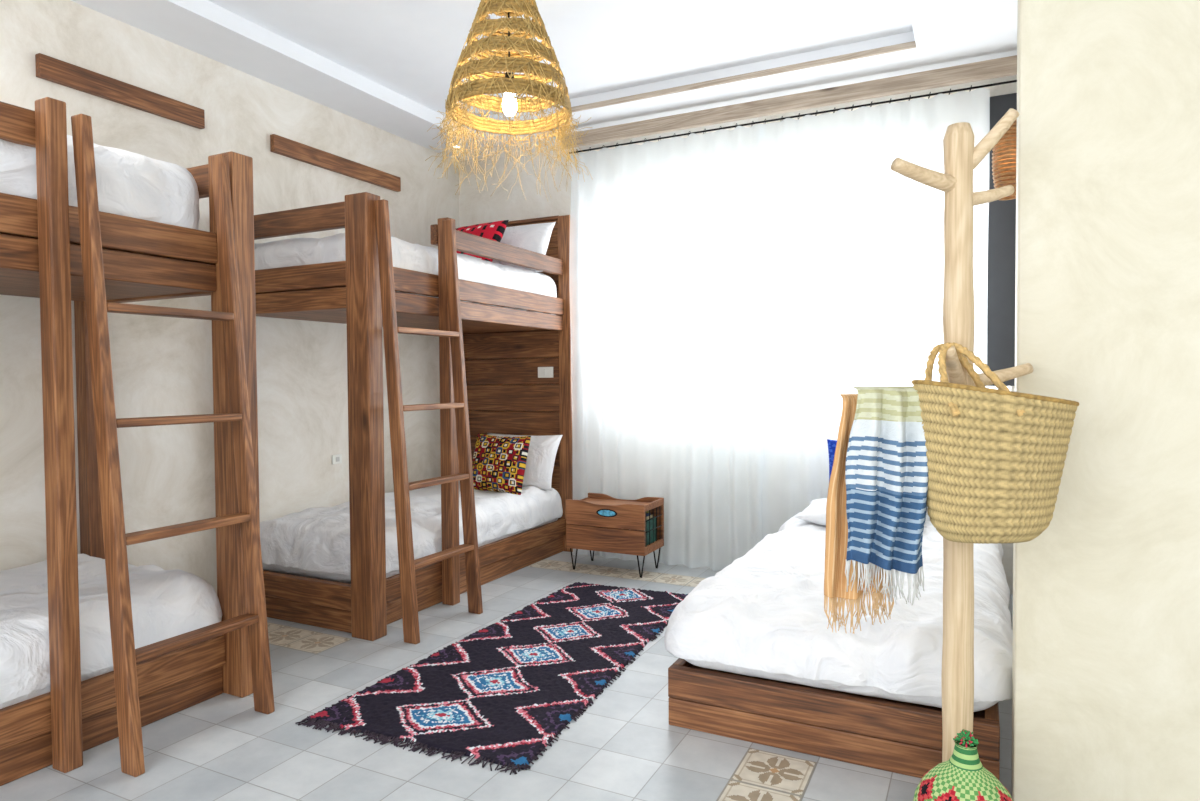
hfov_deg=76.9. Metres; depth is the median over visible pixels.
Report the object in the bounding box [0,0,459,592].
wall
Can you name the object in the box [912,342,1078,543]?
straw basket
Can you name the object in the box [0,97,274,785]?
bunk bed
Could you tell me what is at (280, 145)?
shelf ledge
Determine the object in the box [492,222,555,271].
pillow
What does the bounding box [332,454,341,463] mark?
wall outlet
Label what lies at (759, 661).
bed
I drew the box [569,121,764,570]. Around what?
curtain
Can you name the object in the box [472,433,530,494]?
patterned cushion
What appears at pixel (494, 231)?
cushion
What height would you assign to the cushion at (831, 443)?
0.414 m
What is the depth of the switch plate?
5.57 m
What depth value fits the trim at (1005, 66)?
4.50 m
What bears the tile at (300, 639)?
on the floor
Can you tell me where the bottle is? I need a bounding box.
[913,729,1012,800]
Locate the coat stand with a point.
(961, 157)
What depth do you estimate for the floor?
2.55 m
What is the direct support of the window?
in the wall at (475, 206)
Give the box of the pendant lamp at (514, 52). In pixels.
[425,0,592,200]
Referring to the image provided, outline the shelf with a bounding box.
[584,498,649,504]
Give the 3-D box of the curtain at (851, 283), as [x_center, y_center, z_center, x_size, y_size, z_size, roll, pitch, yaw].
[1.571,-0.327,4.460,1.286,2.866,0.098,0,2,27]
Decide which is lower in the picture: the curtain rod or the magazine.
the magazine
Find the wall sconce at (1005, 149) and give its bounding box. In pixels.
[992,119,1016,199]
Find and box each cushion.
[456,220,508,261]
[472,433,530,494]
[827,439,836,480]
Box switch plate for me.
[538,367,552,377]
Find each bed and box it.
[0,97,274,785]
[254,192,572,643]
[664,512,1012,779]
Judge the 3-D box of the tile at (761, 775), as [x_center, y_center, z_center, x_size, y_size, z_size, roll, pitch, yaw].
[0.506,1.183,2.307,0.225,0.001,0.450,0,2,27]
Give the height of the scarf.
0.633 m
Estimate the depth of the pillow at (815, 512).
4.07 m
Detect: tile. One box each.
[267,622,350,653]
[527,559,705,586]
[716,748,816,800]
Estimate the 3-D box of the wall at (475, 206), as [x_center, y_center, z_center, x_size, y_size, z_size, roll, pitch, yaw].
[0.684,-0.547,5.249,3.940,3.300,0.180,0,2,27]
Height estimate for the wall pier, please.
3.300 m
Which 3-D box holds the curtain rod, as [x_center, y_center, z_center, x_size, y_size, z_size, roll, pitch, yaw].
[1.041,-1.746,4.720,2.840,0.011,0.012,0,2,27]
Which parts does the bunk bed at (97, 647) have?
guard rail, ladder post, wall foot post, mattress, ladder rail, rail, rail, mattress, rail, rail, corner post, ladder rail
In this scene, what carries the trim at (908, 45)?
attached to the ceiling
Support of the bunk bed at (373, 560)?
on the floor
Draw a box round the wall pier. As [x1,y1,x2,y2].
[1011,0,1199,800]
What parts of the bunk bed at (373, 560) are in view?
corner post, ladder rail, mattress, mattress, ladder post, ladder rail, rail, rail, rail, rail, guard rail, head post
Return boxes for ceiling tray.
[208,0,912,116]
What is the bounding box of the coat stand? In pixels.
[891,108,1032,761]
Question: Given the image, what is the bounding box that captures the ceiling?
[71,0,1017,160]
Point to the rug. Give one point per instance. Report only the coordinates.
(499, 694)
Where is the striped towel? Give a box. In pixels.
[845,386,928,604]
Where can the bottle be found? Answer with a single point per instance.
(963, 777)
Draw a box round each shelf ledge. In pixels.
[35,53,204,128]
[270,134,400,191]
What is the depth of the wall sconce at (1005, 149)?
3.71 m
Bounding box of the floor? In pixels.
[0,551,1012,800]
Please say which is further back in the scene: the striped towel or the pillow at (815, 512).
the pillow at (815, 512)
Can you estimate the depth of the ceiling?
4.25 m
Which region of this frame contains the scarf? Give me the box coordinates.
[824,394,893,632]
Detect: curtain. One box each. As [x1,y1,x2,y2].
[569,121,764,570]
[758,85,989,538]
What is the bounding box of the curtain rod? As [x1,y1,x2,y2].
[569,80,1016,153]
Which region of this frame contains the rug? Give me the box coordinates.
[295,582,687,774]
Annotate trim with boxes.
[560,55,1016,148]
[571,41,915,111]
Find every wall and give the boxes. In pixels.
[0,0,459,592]
[459,75,1016,593]
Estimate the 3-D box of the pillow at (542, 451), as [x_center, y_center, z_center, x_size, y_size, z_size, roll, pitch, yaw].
[-0.601,0.440,5.534,0.660,0.384,0.236,0,2,27]
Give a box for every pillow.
[487,433,561,490]
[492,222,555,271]
[795,498,927,527]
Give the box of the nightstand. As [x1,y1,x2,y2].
[566,493,663,577]
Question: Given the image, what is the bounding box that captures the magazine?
[639,516,655,544]
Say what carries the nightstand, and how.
on the tile at (657, 577)
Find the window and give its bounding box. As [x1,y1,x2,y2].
[987,93,1016,385]
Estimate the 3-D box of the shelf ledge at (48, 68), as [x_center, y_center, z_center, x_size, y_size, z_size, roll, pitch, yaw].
[-2.291,-1.484,3.666,0.035,0.100,0.790,0,2,27]
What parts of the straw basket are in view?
handle, handle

